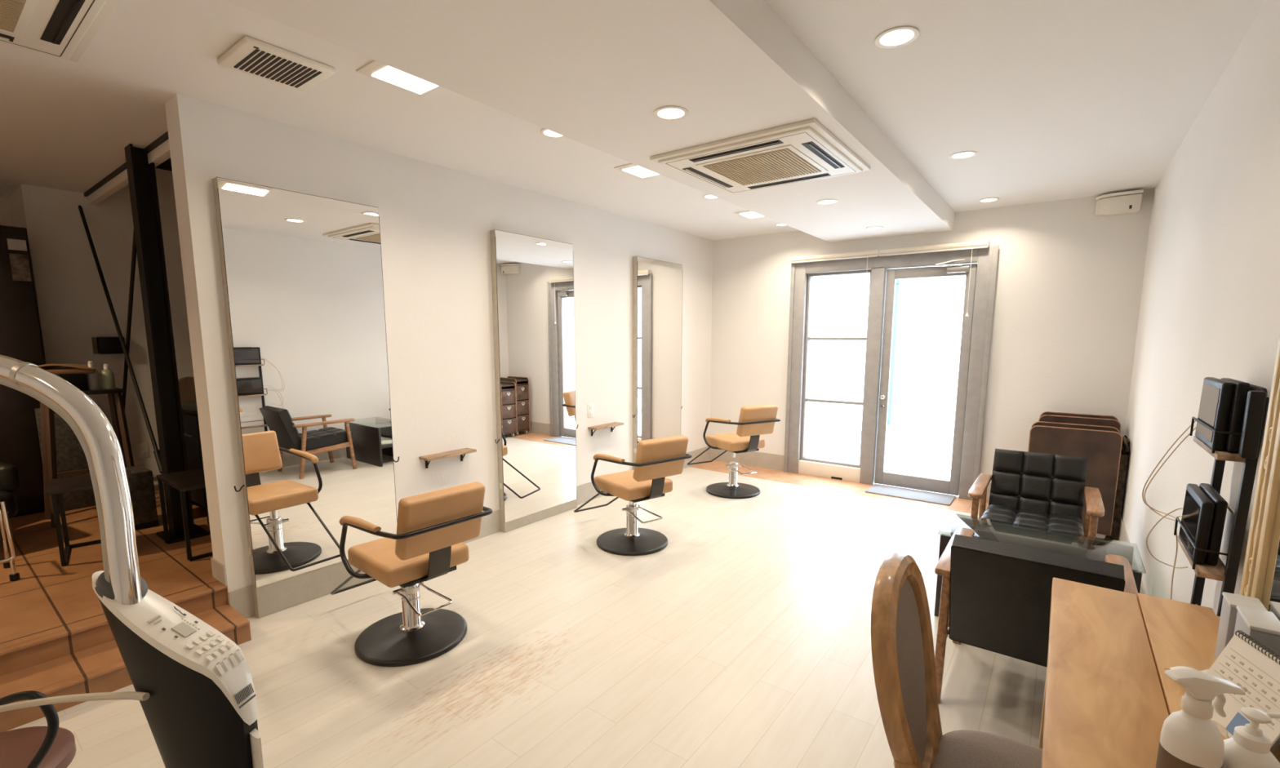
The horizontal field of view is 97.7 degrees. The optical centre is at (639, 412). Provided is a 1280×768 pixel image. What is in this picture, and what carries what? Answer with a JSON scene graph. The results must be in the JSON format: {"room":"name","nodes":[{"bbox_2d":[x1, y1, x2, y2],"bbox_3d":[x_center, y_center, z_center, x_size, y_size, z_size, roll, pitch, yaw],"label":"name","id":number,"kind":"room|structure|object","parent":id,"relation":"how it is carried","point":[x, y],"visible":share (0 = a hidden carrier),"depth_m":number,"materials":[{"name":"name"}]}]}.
{"room":"salon","nodes":[
{"label":"salon","id":0,"kind":"room"},
{"bbox_2d":[0,168,194,484],"bbox_3d":[-3.980,-0.844,5.316,0.840,3.100,7.500,6,10,37],"label":"wall","id":1,"kind":"structure","parent":0,"point":[73,308],"depth_m":4.34,"materials":[{"name":"paint"}]},
{"bbox_2d":[91,337,124,354],"bbox_3d":[-4.141,-0.523,4.366,0.090,0.130,0.175,6,10,37],"label":"wall box","id":2,"kind":"object","parent":1,"relation":"attached to","point":[105,345],"visible":0.81,"depth_m":4.33,"materials":[{"name":"black plastic"}]},
{"bbox_2d":[136,442,149,457],"bbox_3d":[-4.094,0.311,4.610,0.009,0.120,0.072,6,10,37],"label":"power outlet","id":3,"kind":"object","parent":1,"relation":"attached to","point":[142,448],"visible":1,"depth_m":4.61,"materials":[{"name":"white plastic"}]},
{"bbox_2d":[155,158,172,171],"bbox_3d":[-3.695,-2.126,4.800,0.016,0.220,1.300,6,10,37],"label":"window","id":4,"kind":"structure","parent":1,"relation":"in","point":[166,165],"depth_m":4.58,"materials":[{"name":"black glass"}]},
{"bbox_2d":[177,377,195,400],"bbox_3d":[-3.861,-0.168,4.798,0.080,0.280,0.278,6,10,37],"label":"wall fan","id":5,"kind":"object","parent":1,"relation":"attached to","point":[186,384],"visible":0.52,"depth_m":4.75,"materials":[{"name":"brown wood"}]},
{"bbox_2d":[164,93,713,604],"bbox_3d":[-0.692,-0.439,4.591,0.180,2.500,4.770,6,10,37],"label":"wall","id":6,"kind":"structure","parent":0,"point":[436,221],"depth_m":3.58,"materials":[{"name":"paint"}]},
{"bbox_2d":[213,177,399,617],"bbox_3d":[-1.740,-0.058,3.041,0.056,2.160,0.861,6,10,37],"label":"wall mirror","id":7,"kind":"object","parent":6,"relation":"attached to","point":[302,273],"visible":0.99,"depth_m":2.96,"materials":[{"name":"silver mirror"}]},
{"bbox_2d":[418,448,476,468],"bbox_3d":[-1.260,0.309,3.693,0.105,0.085,0.365,6,10,37],"label":"wall shelf","id":8,"kind":"object","parent":6,"relation":"attached to","point":[460,452],"visible":1,"depth_m":3.65,"materials":[{"name":"brown wood"}]},
{"bbox_2d":[210,446,709,618],"bbox_3d":[-0.696,0.652,4.736,0.196,0.300,4.778,6,10,37],"label":"baseboard","id":9,"kind":"structure","parent":6,"relation":"attached to","point":[242,600],"depth_m":4.01,"materials":[{"name":"paint"}]},
{"bbox_2d":[489,229,577,533],"bbox_3d":[-0.784,-0.227,4.296,0.056,2.160,0.860,6,10,37],"label":"wall mirror","id":10,"kind":"object","parent":6,"relation":"attached to","point":[532,277],"visible":1,"depth_m":4.23,"materials":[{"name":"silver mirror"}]},
{"bbox_2d":[587,422,623,435],"bbox_3d":[-0.298,0.152,4.959,0.105,0.085,0.370,6,10,37],"label":"wall shelf","id":11,"kind":"object","parent":6,"relation":"attached to","point":[614,424],"visible":1,"depth_m":4.92,"materials":[{"name":"brown wood"}]},
{"bbox_2d":[632,256,682,469],"bbox_3d":[0.183,-0.398,5.566,0.056,2.160,0.853,6,10,37],"label":"wall mirror","id":12,"kind":"object","parent":6,"relation":"attached to","point":[657,285],"visible":0.97,"depth_m":5.46,"materials":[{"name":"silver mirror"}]},
{"bbox_2d":[7,466,1115,767],"bbox_3d":[-1.536,1.041,3.348,7.400,0.100,7.130,6,10,37],"label":"floor","id":13,"kind":"structure","parent":0,"point":[744,641],"depth_m":2.48,"materials":[{"name":"beige wood"}]},
{"bbox_2d":[0,726,75,767],"bbox_3d":[-1.579,1.052,1.359,0.347,0.413,0.346,6,10,37],"label":"chair","id":14,"kind":"object","parent":13,"relation":"on","point":[18,747],"visible":0.88,"depth_m":1.41,"materials":[{"name":"brown leather"}]},
{"bbox_2d":[0,484,251,733],"bbox_3d":[-2.731,0.721,4.575,3.775,0.202,7.500,6,10,37],"label":"platform","id":15,"kind":"object","parent":13,"relation":"on","point":[57,638],"visible":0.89,"depth_m":2.65,"materials":[{"name":"wood"}]},
{"bbox_2d":[0,501,20,581],"bbox_3d":[-3.401,0.653,2.802,0.346,0.411,0.337,6,10,37],"label":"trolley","id":16,"kind":"object","parent":15,"relation":"on","point":[8,562],"visible":1,"depth_m":2.84,"materials":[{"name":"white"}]},
{"bbox_2d":[0,461,21,518],"bbox_3d":[-4.003,0.438,3.121,0.788,0.749,0.610,4,9,27],"label":"chair","id":17,"kind":"object","parent":15,"relation":"on","point":[10,480],"visible":0.98,"depth_m":3.18,"materials":[{"name":"black leather"}]},
{"bbox_2d":[0,225,45,517],"bbox_3d":[-4.671,-0.261,3.784,0.740,1.955,0.840,6,10,37],"label":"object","id":18,"kind":"object","parent":15,"relation":"on","point":[20,333],"visible":0.59,"depth_m":3.79,"materials":[{"name":"brown wood"}]},
{"bbox_2d":[34,408,96,511],"bbox_3d":[-4.054,0.325,3.987,0.040,0.740,0.280,6,10,37],"label":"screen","id":19,"kind":"object","parent":15,"relation":"on","point":[70,455],"visible":0.27,"depth_m":3.97,"materials":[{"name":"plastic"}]},
{"bbox_2d":[40,387,134,527],"bbox_3d":[-3.789,0.281,3.832,0.300,0.871,0.451,6,10,37],"label":"wooden cart","id":20,"kind":"object","parent":15,"relation":"on","point":[116,405],"visible":0.48,"depth_m":3.77,"materials":[{"name":"brown wood"}]},
{"bbox_2d":[57,373,88,391],"bbox_3d":[-3.826,-0.198,3.718,0.199,0.110,0.200,6,10,37],"label":"basket","id":21,"kind":"object","parent":20,"relation":"on","point":[79,380],"visible":0.4,"depth_m":3.70,"materials":[{"name":"black plastic"}]},
{"bbox_2d":[37,364,96,374],"bbox_3d":[-3.826,-0.289,3.705,0.200,0.069,0.300,6,10,37],"label":"folded towel","id":22,"kind":"object","parent":21,"relation":"on","point":[64,369],"visible":0.75,"depth_m":3.68,"materials":[{"name":"brown fabric"}]},
{"bbox_2d":[84,360,101,390],"bbox_3d":[-3.720,-0.252,3.801,0.072,0.194,0.072,6,10,37],"label":"lotion bottle","id":23,"kind":"object","parent":20,"relation":"on","point":[93,380],"visible":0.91,"depth_m":3.79,"materials":[{"name":"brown plastic"}]},
{"bbox_2d":[99,364,115,389],"bbox_3d":[-3.675,-0.248,3.862,0.072,0.171,0.072,6,10,37],"label":"lotion bottle","id":24,"kind":"object","parent":20,"relation":"on","point":[107,375],"visible":1,"depth_m":3.84,"materials":[{"name":"green plastic"}]},
{"bbox_2d":[44,470,132,566],"bbox_3d":[-3.128,0.592,3.217,0.340,0.420,0.360,-7,10,-42],"label":"side table","id":25,"kind":"object","parent":15,"relation":"on","point":[77,483],"visible":0.73,"depth_m":3.11,"materials":[{"name":"brown wood"}]},
{"bbox_2d":[125,465,159,530],"bbox_3d":[-3.325,0.558,3.653,0.260,0.370,0.200,6,10,37],"label":"box","id":26,"kind":"object","parent":15,"relation":"on","point":[142,491],"visible":0.48,"depth_m":3.61,"materials":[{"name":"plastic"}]},
{"bbox_2d":[124,143,207,540],"bbox_3d":[-2.873,-0.375,3.360,0.240,2.300,0.200,6,10,37],"label":"steel post","id":27,"kind":"object","parent":15,"relation":"on","point":[141,175],"visible":0.82,"depth_m":3.33,"materials":[{"name":"black metal"}]},
{"bbox_2d":[78,204,162,474],"bbox_3d":[-3.589,-0.518,3.874,1.679,2.137,0.034,6,10,37],"label":"rod","id":28,"kind":"object","parent":27,"relation":"attached to","point":[157,452],"visible":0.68,"depth_m":3.86,"materials":[{"name":"black metal"}]},
{"bbox_2d":[122,231,136,409],"bbox_3d":[-3.541,-0.508,3.870,1.619,2.117,0.034,6,10,37],"label":"rod","id":29,"kind":"object","parent":27,"relation":"attached to","point":[134,247],"visible":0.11,"depth_m":3.75,"materials":[{"name":"black metal"}]},
{"bbox_2d":[155,468,213,561],"bbox_3d":[-2.585,0.583,3.289,0.480,0.420,0.260,6,10,37],"label":"side table","id":30,"kind":"object","parent":15,"relation":"on","point":[193,479],"visible":0.47,"depth_m":3.20,"materials":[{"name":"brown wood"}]},
{"bbox_2d":[180,400,209,524],"bbox_3d":[-3.012,0.321,3.939,0.760,0.765,0.360,6,10,37],"label":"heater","id":31,"kind":"object","parent":15,"relation":"on","point":[188,408],"visible":0.26,"depth_m":3.65,"materials":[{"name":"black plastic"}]},
{"bbox_2d":[0,354,263,767],"bbox_3d":[-1.162,0.566,1.014,1.255,1.470,0.530,0,8,2],"label":"machine","id":32,"kind":"object","parent":13,"relation":"on","point":[201,711],"visible":1,"depth_m":0.99,"materials":[{"name":"white"}]},
{"bbox_2d":[0,690,59,767],"bbox_3d":[-1.356,0.698,1.144,0.318,0.247,0.052,0,8,-3],"label":"armrest","id":33,"kind":"object","parent":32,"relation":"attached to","point":[49,711],"visible":0.91,"depth_m":1.14,"materials":[{"name":"black plastic"}]},
{"bbox_2d":[0,691,150,712],"bbox_3d":[-1.197,0.592,1.063,0.672,0.217,0.020,2,8,11],"label":"bar","id":34,"kind":"object","parent":32,"relation":"attached to","point":[135,695],"visible":1,"depth_m":1.02,"materials":[{"name":"beige plastic"}]},
{"bbox_2d":[330,481,492,666],"bbox_3d":[-1.157,0.681,2.694,0.935,0.789,0.520,7,10,40],"label":"salon chair","id":35,"kind":"object","parent":13,"relation":"on","point":[433,526],"visible":1,"depth_m":2.48,"materials":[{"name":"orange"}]},
{"bbox_2d":[573,435,692,555],"bbox_3d":[-0.105,0.510,3.948,0.520,0.795,0.935,-6,10,-37],"label":"salon chair","id":36,"kind":"object","parent":13,"relation":"on","point":[656,459],"visible":1,"depth_m":3.70,"materials":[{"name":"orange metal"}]},
{"bbox_2d":[687,404,780,498],"bbox_3d":[0.827,0.308,5.254,0.520,0.847,0.935,-4,9,-29],"label":"salon chair","id":37,"kind":"object","parent":13,"relation":"on","point":[754,421],"visible":1,"depth_m":4.98,"materials":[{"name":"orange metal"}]},
{"bbox_2d":[871,551,1042,767],"bbox_3d":[0.783,0.819,1.195,0.546,0.938,0.489,5,9,35],"label":"dining chair","id":38,"kind":"object","parent":13,"relation":"on","point":[902,645],"visible":0.99,"depth_m":1.26,"materials":[{"name":"brown wood"}]},
{"bbox_2d":[934,527,1137,702],"bbox_3d":[1.514,0.791,2.184,0.612,0.720,0.716,6,10,37],"label":"armchair","id":39,"kind":"object","parent":13,"relation":"on","point":[996,597],"visible":0.65,"depth_m":1.98,"materials":[{"name":"black leather"}]},
{"bbox_2d":[948,533,1125,666],"bbox_3d":[1.366,0.681,1.971,0.474,0.445,0.224,6,10,37],"label":"cushion","id":40,"kind":"object","parent":39,"relation":"on","point":[1000,593],"depth_m":1.96,"materials":[{"name":"black leather"}]},
{"bbox_2d":[968,448,1104,539],"bbox_3d":[2.315,0.639,3.308,0.612,0.720,0.716,6,10,37],"label":"armchair","id":41,"kind":"object","parent":13,"relation":"on","point":[1032,489],"visible":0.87,"depth_m":3.39,"materials":[{"name":"black leather"}]},
{"bbox_2d":[981,504,1084,537],"bbox_3d":[2.255,0.664,3.230,0.470,0.152,0.506,6,10,37],"label":"seat cushion","id":42,"kind":"object","parent":41,"relation":"on","point":[1061,517],"depth_m":3.27,"materials":[{"name":"black leather"}]},
{"bbox_2d":[988,448,1087,519],"bbox_3d":[2.464,0.477,3.484,0.474,0.445,0.224,6,10,37],"label":"cushion","id":43,"kind":"object","parent":41,"relation":"on","point":[1049,484],"depth_m":3.44,"materials":[{"name":"black leather"}]},
{"bbox_2d":[933,512,1146,617],"bbox_3d":[1.953,0.843,2.800,0.790,0.448,0.410,6,10,37],"label":"coffee table","id":44,"kind":"object","parent":13,"relation":"on","point":[1096,548],"visible":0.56,"depth_m":2.88,"materials":[{"name":"clear glass"}]},
{"bbox_2d":[1027,421,1122,538],"bbox_3d":[3.184,0.489,4.154,0.529,0.787,0.271,6,10,37],"label":"folding table","id":45,"kind":"object","parent":13,"relation":"on","point":[1101,446],"visible":0.43,"depth_m":3.96,"materials":[{"name":"brown wood"}]},
{"bbox_2d":[1038,411,1120,432],"bbox_3d":[3.380,0.435,4.370,0.494,0.837,0.251,6,10,37],"label":"folding table","id":46,"kind":"object","parent":13,"relation":"on","point":[1046,416],"visible":0.18,"depth_m":4.27,"materials":[{"name":"brown wood"}]},
{"bbox_2d":[1110,435,1129,540],"bbox_3d":[3.462,0.530,4.046,0.060,0.738,0.318,6,10,37],"label":"folding table","id":47,"kind":"object","parent":13,"relation":"on","point":[1125,448],"visible":0.73,"depth_m":3.94,"materials":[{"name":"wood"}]},
{"bbox_2d":[1038,577,1279,767],"bbox_3d":[0.861,0.955,0.913,0.388,0.730,1.745,6,10,37],"label":"wooden desk","id":48,"kind":"object","parent":13,"relation":"on","point":[1108,698],"visible":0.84,"depth_m":1.21,"materials":[{"name":"brown wood"}]},
{"bbox_2d":[1155,668,1247,767],"bbox_3d":[0.817,0.487,0.819,0.099,0.224,0.067,1,8,7],"label":"spray bottle","id":49,"kind":"object","parent":48,"relation":"on","point":[1188,737],"visible":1,"depth_m":0.80,"materials":[{"name":"white plastic"}]},
{"bbox_2d":[1214,591,1267,658],"bbox_3d":[1.281,0.474,1.196,0.056,0.150,0.074,6,10,37],"label":"storage box","id":50,"kind":"object","parent":48,"relation":"on","point":[1230,601],"visible":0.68,"depth_m":1.19,"materials":[{"name":"grey plastic"}]},
{"bbox_2d":[1206,630,1279,753],"bbox_3d":[1.095,0.498,0.987,0.106,0.161,0.176,2,8,15],"label":"desk calendar","id":51,"kind":"object","parent":48,"relation":"on","point":[1243,662],"visible":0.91,"depth_m":0.99,"materials":[{"name":"white paper"}]},
{"bbox_2d":[1225,711,1249,735],"bbox_3d":[1.042,0.552,0.961,0.015,0.036,0.070,2,8,15],"label":"print","id":52,"kind":"object","parent":51,"relation":"attached to","point":[1233,719],"depth_m":0.99,"materials":[{"name":"blue paper"}]},
{"bbox_2d":[1222,706,1279,767],"bbox_3d":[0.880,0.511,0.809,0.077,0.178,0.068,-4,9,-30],"label":"pump bottle","id":53,"kind":"object","parent":48,"relation":"on","point":[1249,747],"visible":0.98,"depth_m":0.79,"materials":[{"name":"white plastic"}]},
{"bbox_2d":[1233,605,1279,657],"bbox_3d":[1.220,0.482,1.109,0.052,0.157,0.106,6,10,37],"label":"storage box","id":54,"kind":"object","parent":48,"relation":"on","point":[1263,626],"visible":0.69,"depth_m":1.08,"materials":[{"name":"grey plastic"}]},
{"bbox_2d":[1239,333,1279,621],"bbox_3d":[1.124,-0.065,0.838,0.049,1.311,0.990,6,10,37],"label":"ornate mirror","id":55,"kind":"object","parent":48,"relation":"on","point":[1260,580],"visible":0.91,"depth_m":1.20,"materials":[{"name":"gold metal"}]},
{"bbox_2d":[1261,488,1279,621],"bbox_3d":[1.117,-0.043,0.847,0.001,1.087,0.742,6,10,37],"label":"mirror glass","id":56,"kind":"object","parent":55,"relation":"attached to","point":[1271,593],"depth_m":1.16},
{"bbox_2d":[1173,383,1269,616],"bbox_3d":[1.578,0.570,1.597,0.098,1.313,0.344,6,10,37],"label":"ladder shelf","id":57,"kind":"object","parent":13,"relation":"on","point":[1228,574],"visible":0.35,"depth_m":1.42,"materials":[{"name":"black metal"}]},
{"bbox_2d":[1142,417,1197,521],"bbox_3d":[1.678,0.161,1.749,0.040,0.350,0.190,1,8,6],"label":"wire","id":58,"kind":"object","parent":57,"relation":"hanging from","point":[1179,437],"visible":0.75,"depth_m":1.82,"materials":[{"name":"beige"}]},
{"bbox_2d":[1170,515,1182,599],"bbox_3d":[1.712,0.745,1.824,0.216,0.898,0.031,-7,10,-42],"label":"wire","id":59,"kind":"object","parent":57,"relation":"hanging from","point":[1178,516],"visible":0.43,"depth_m":1.85,"materials":[{"name":"beige"}]},
{"bbox_2d":[1178,483,1214,564],"bbox_3d":[1.575,0.310,1.588,0.028,0.172,0.250,6,10,37],"label":"tablet","id":60,"kind":"object","parent":57,"relation":"on","point":[1198,508],"visible":0.91,"depth_m":1.52,"materials":[{"name":"black plastic"}]},
{"bbox_2d":[1146,507,1187,568],"bbox_3d":[1.699,0.393,1.774,0.063,0.229,0.168,2,8,13],"label":"wire","id":61,"kind":"object","parent":60,"relation":"attached to","point":[1163,517],"visible":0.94,"depth_m":1.83,"materials":[{"name":"beige"}]},
{"bbox_2d":[1199,483,1227,565],"bbox_3d":[1.599,0.309,1.576,0.028,0.178,0.235,6,10,37],"label":"tablet","id":62,"kind":"object","parent":57,"relation":"on","point":[1220,504],"visible":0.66,"depth_m":1.49,"materials":[{"name":"black plastic"}]},
{"bbox_2d":[1195,377,1235,450],"bbox_3d":[1.580,-0.002,1.542,0.028,0.178,0.255,6,10,37],"label":"tablet","id":63,"kind":"object","parent":57,"relation":"on","point":[1216,397],"visible":0.94,"depth_m":1.47,"materials":[{"name":"black plastic"}]},
{"bbox_2d":[1143,426,1195,522],"bbox_3d":[1.685,0.176,1.753,0.042,0.353,0.211,2,8,12],"label":"wire","id":64,"kind":"object","parent":63,"relation":"hanging from","point":[1188,435],"visible":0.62,"depth_m":1.82,"materials":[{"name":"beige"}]},
{"bbox_2d":[1220,377,1250,453],"bbox_3d":[1.575,0.003,1.496,0.025,0.180,0.210,6,10,37],"label":"tablet","id":65,"kind":"object","parent":57,"relation":"on","point":[1242,388],"visible":0.59,"depth_m":1.42,"materials":[{"name":"black plastic"}]},
{"bbox_2d":[1238,390,1266,459],"bbox_3d":[1.485,0.030,1.357,0.028,0.165,0.028,6,10,37],"label":"box","id":66,"kind":"object","parent":57,"relation":"on","point":[1255,400],"visible":1,"depth_m":1.35,"materials":[{"name":"black plastic"}]},
{"bbox_2d":[224,0,954,242],"bbox_3d":[-0.082,-1.315,2.283,1.354,0.161,7.500,6,10,37],"label":"ceiling","id":67,"kind":"structure","parent":0,"point":[593,73],"depth_m":2.00,"materials":[{"name":"white paint"}]},
{"bbox_2d":[653,106,688,120],"bbox_3d":[0.128,-1.234,2.311,0.146,0.006,0.146,6,10,37],"label":"recessed light","id":68,"kind":"object","parent":67,"relation":"in","point":[668,113],"visible":1,"depth_m":2.31,"materials":[{"name":"white"}]},
{"bbox_2d":[649,118,870,194],"bbox_3d":[0.651,-1.305,2.959,0.860,0.039,0.860,6,10,37],"label":"air conditioner","id":69,"kind":"object","parent":67,"relation":"attached to","point":[802,151],"visible":1,"depth_m":2.82,"materials":[{"name":"white plastic"}]},
{"bbox_2d":[682,167,733,188],"bbox_3d":[0.390,-1.321,3.156,0.052,0.002,0.482,6,10,37],"label":"outlet","id":70,"kind":"object","parent":69,"relation":"attached to","point":[696,172],"depth_m":3.14,"materials":[{"name":"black plastic"}]},
{"bbox_2d":[688,139,783,162],"bbox_3d":[0.454,-1.259,2.702,0.482,0.002,0.052,6,10,37],"label":"outlet","id":71,"kind":"object","parent":69,"relation":"attached to","point":[772,143],"depth_m":2.69,"materials":[{"name":"grey plastic"}]},
{"bbox_2d":[695,144,827,186],"bbox_3d":[0.651,-1.292,2.961,0.516,0.004,0.516,6,10,37],"label":"grille","id":72,"kind":"object","parent":69,"relation":"attached to","point":[784,162],"depth_m":2.91,"materials":[{"name":"beige plastic"}]},
{"bbox_2d":[746,173,830,189],"bbox_3d":[0.848,-1.329,3.219,0.482,0.002,0.052,6,10,37],"label":"outlet","id":73,"kind":"object","parent":69,"relation":"attached to","point":[821,175],"depth_m":3.21,"materials":[{"name":"grey plastic"}]},
{"bbox_2d":[800,141,844,168],"bbox_3d":[0.912,-1.267,2.766,0.052,0.002,0.482,6,10,37],"label":"outlet","id":74,"kind":"object","parent":69,"relation":"attached to","point":[815,148],"depth_m":2.74,"materials":[{"name":"grey plastic"}]},
{"bbox_2d":[0,0,1266,240],"bbox_3d":[-1.361,-1.814,3.190,7.400,0.600,7.700,6,10,37],"label":"ceiling","id":75,"kind":"structure","parent":0,"point":[1055,100],"depth_m":2.53,"materials":[{"name":"white paint"}]},
{"bbox_2d":[0,0,119,62],"bbox_3d":[-2.104,-1.279,1.616,0.800,0.039,0.800,6,10,37],"label":"air conditioner","id":76,"kind":"object","parent":75,"relation":"attached to","point":[64,29],"visible":1,"depth_m":1.87,"materials":[{"name":"white plastic"}]},
{"bbox_2d":[0,33,14,42],"bbox_3d":[-2.347,-1.293,1.799,0.048,0.002,0.448,6,10,37],"label":"outlet","id":77,"kind":"object","parent":76,"relation":"attached to","point":[7,37],"depth_m":1.96,"materials":[{"name":"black plastic"}]},
{"bbox_2d":[0,0,39,36],"bbox_3d":[-2.104,-1.266,1.618,0.480,0.004,0.480,6,10,37],"label":"grille","id":78,"kind":"object","parent":76,"relation":"attached to","point":[20,18],"depth_m":1.82,"materials":[{"name":"beige plastic"}]},
{"bbox_2d":[40,0,85,44],"bbox_3d":[-1.921,-1.300,1.858,0.448,0.002,0.048,6,10,37],"label":"outlet","id":79,"kind":"object","parent":76,"relation":"attached to","point":[61,19],"depth_m":1.86,"materials":[{"name":"grey plastic"}]},
{"bbox_2d":[84,130,170,205],"bbox_3d":[-3.148,-1.512,3.480,2.570,0.079,0.060,6,10,37],"label":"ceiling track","id":80,"kind":"object","parent":75,"relation":"attached to","point":[157,152],"visible":0.44,"depth_m":3.63,"materials":[{"name":"white metal"}]},
{"bbox_2d":[217,35,336,92],"bbox_3d":[-1.431,-1.366,2.211,0.296,0.024,0.316,6,10,37],"label":"ceiling vent","id":81,"kind":"object","parent":75,"relation":"in","point":[250,55],"visible":1,"depth_m":2.18,"materials":[{"name":"white plastic"}]},
{"bbox_2d":[355,60,439,95],"bbox_3d":[-0.986,-1.387,2.317,0.200,0.010,0.280,6,10,37],"label":"recessed light","id":82,"kind":"object","parent":75,"relation":"in","point":[375,69],"visible":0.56,"depth_m":2.31,"materials":[{"name":"white"}]},
{"bbox_2d":[540,128,565,137],"bbox_3d":[-0.452,-1.475,2.954,0.146,0.006,0.146,6,10,37],"label":"recessed light","id":83,"kind":"object","parent":75,"relation":"in","point":[544,132],"visible":0.62,"depth_m":2.97,"materials":[{"name":"white glass"}]},
{"bbox_2d":[613,163,658,177],"bbox_3d":[-0.001,-1.561,3.611,0.200,0.010,0.280,6,10,37],"label":"recessed light","id":84,"kind":"object","parent":75,"relation":"in","point":[632,169],"visible":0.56,"depth_m":3.60,"materials":[{"name":"white"}]},
{"bbox_2d":[733,210,763,218],"bbox_3d":[0.978,-1.734,4.896,0.200,0.010,0.280,6,10,37],"label":"recessed light","id":85,"kind":"object","parent":75,"relation":"in","point":[748,214],"visible":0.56,"depth_m":4.87,"materials":[{"name":"white"}]},
{"bbox_2d":[875,26,919,48],"bbox_3d":[0.921,-1.345,2.008,0.146,0.006,0.146,6,10,37],"label":"recessed light","id":86,"kind":"object","parent":75,"relation":"in","point":[897,37],"visible":1,"depth_m":2.00,"materials":[{"name":"white"}]},
{"bbox_2d":[949,151,977,159],"bbox_3d":[1.909,-1.519,3.306,0.146,0.006,0.146,6,10,37],"label":"recessed light","id":87,"kind":"object","parent":75,"relation":"in","point":[966,154],"visible":1,"depth_m":3.30,"materials":[{"name":"white plastic"}]},
{"bbox_2d":[709,189,1154,483],"bbox_3d":[0.985,-0.929,6.364,7.300,3.200,0.160,6,10,37],"label":"wall","id":88,"kind":"structure","parent":0,"point":[1069,278],"depth_m":4.64,"materials":[{"name":"paint"}]},
{"bbox_2d":[709,448,784,471],"bbox_3d":[1.195,0.509,6.292,0.942,0.170,0.008,6,10,37],"label":"baseboard","id":89,"kind":"structure","parent":88,"relation":"attached to","point":[761,460],"depth_m":6.24,"materials":[{"name":"paint"}]},
{"bbox_2d":[798,270,871,482],"bbox_3d":[1.964,-0.358,5.645,0.635,2.065,0.122,6,10,37],"label":"window","id":90,"kind":"structure","parent":88,"relation":"in","point":[834,469],"depth_m":5.72,"materials":[{"name":"grey paint"}]},
{"bbox_2d":[791,248,879,315],"bbox_3d":[1.873,-1.242,5.461,0.843,0.606,0.063,6,10,37],"label":"roller blind","id":91,"kind":"object","parent":90,"relation":"attached to","point":[874,253],"visible":0.99,"depth_m":5.38,"materials":[{"name":"white fabric"}]},
{"bbox_2d":[783,244,999,500],"bbox_3d":[2.312,-0.387,5.391,1.790,2.190,0.197,6,10,37],"label":"door frame","id":92,"kind":"structure","parent":88,"relation":"attached to","point":[986,259],"depth_m":5.27,"materials":[{"name":"grey paint"}]},
{"bbox_2d":[689,459,1109,536],"bbox_3d":[2.076,0.770,5.377,4.100,0.100,0.490,6,10,37],"label":"trim","id":93,"kind":"structure","parent":88,"relation":"attached to","point":[958,504],"depth_m":5.55,"materials":[{"name":"wood"}]},
{"bbox_2d":[865,484,955,506],"bbox_3d":[2.474,0.747,5.134,0.700,0.012,0.340,6,10,37],"label":"doormat","id":94,"kind":"object","parent":93,"relation":"on","point":[894,491],"visible":1,"depth_m":5.10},
{"bbox_2d":[874,258,977,495],"bbox_3d":[2.567,-0.307,5.105,0.725,2.086,0.158,6,10,37],"label":"door","id":95,"kind":"structure","parent":88,"relation":"in","point":[951,486],"depth_m":5.11,"materials":[{"name":"grey paint"}]},
{"bbox_2d":[878,239,990,316],"bbox_3d":[2.558,-1.162,4.950,0.868,0.626,0.063,6,10,37],"label":"roller blind","id":96,"kind":"object","parent":88,"relation":"attached to","point":[980,244],"visible":1,"depth_m":4.87,"materials":[{"name":"white fabric"}]},
{"bbox_2d":[1094,189,1143,216],"bbox_3d":[3.538,-1.545,4.140,0.267,0.135,0.152,6,10,37],"label":"wall speaker","id":97,"kind":"object","parent":88,"relation":"attached to","point":[1129,202],"visible":1,"depth_m":4.09,"materials":[{"name":"white plastic"}]},
{"bbox_2d":[1121,0,1279,615],"bbox_3d":[1.505,0.050,1.196,0.140,2.650,7.600,6,10,37],"label":"wall","id":98,"kind":"structure","parent":0,"point":[1210,307],"depth_m":2.20,"materials":[{"name":"paint"}]},
{"bbox_2d":[1118,516,1146,594],"bbox_3d":[1.472,1.169,1.429,0.008,0.170,7.492,6,10,37],"label":"baseboard","id":99,"kind":"structure","parent":98,"relation":"attached to","point":[1123,536],"depth_m":3.61,"materials":[{"name":"paint"}]},
{"label":"outside","id":100,"kind":"structure","parent":0,"visible":0},
{"bbox_2d":[805,401,958,496],"bbox_3d":[7.475,0.154,10.417,22.000,0.100,13.840,6,10,37],"label":"ground","id":101,"kind":"structure","parent":100,"point":[917,459],"depth_m":7.96,"materials":[{"name":"white"}]},
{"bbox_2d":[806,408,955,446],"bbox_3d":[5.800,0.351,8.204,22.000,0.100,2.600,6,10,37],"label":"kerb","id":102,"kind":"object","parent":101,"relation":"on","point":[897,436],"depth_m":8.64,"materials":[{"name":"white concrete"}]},
{"bbox_2d":[808,273,965,409],"bbox_3d":[7.811,-3.184,10.407,26.000,6.600,0.340,6,10,37],"label":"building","id":103,"kind":"structure","parent":101,"relation":"on","point":[930,314],"depth_m":12.11,"materials":[{"name":"white"}]},
{"bbox_2d":[887,279,900,425],"bbox_3d":[4.215,-1.309,9.416,0.190,3.060,0.160,6,10,37],"label":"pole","id":104,"kind":"object","parent":101,"relation":"on","point":[898,281],"visible":0.24,"depth_m":9.40,"materials":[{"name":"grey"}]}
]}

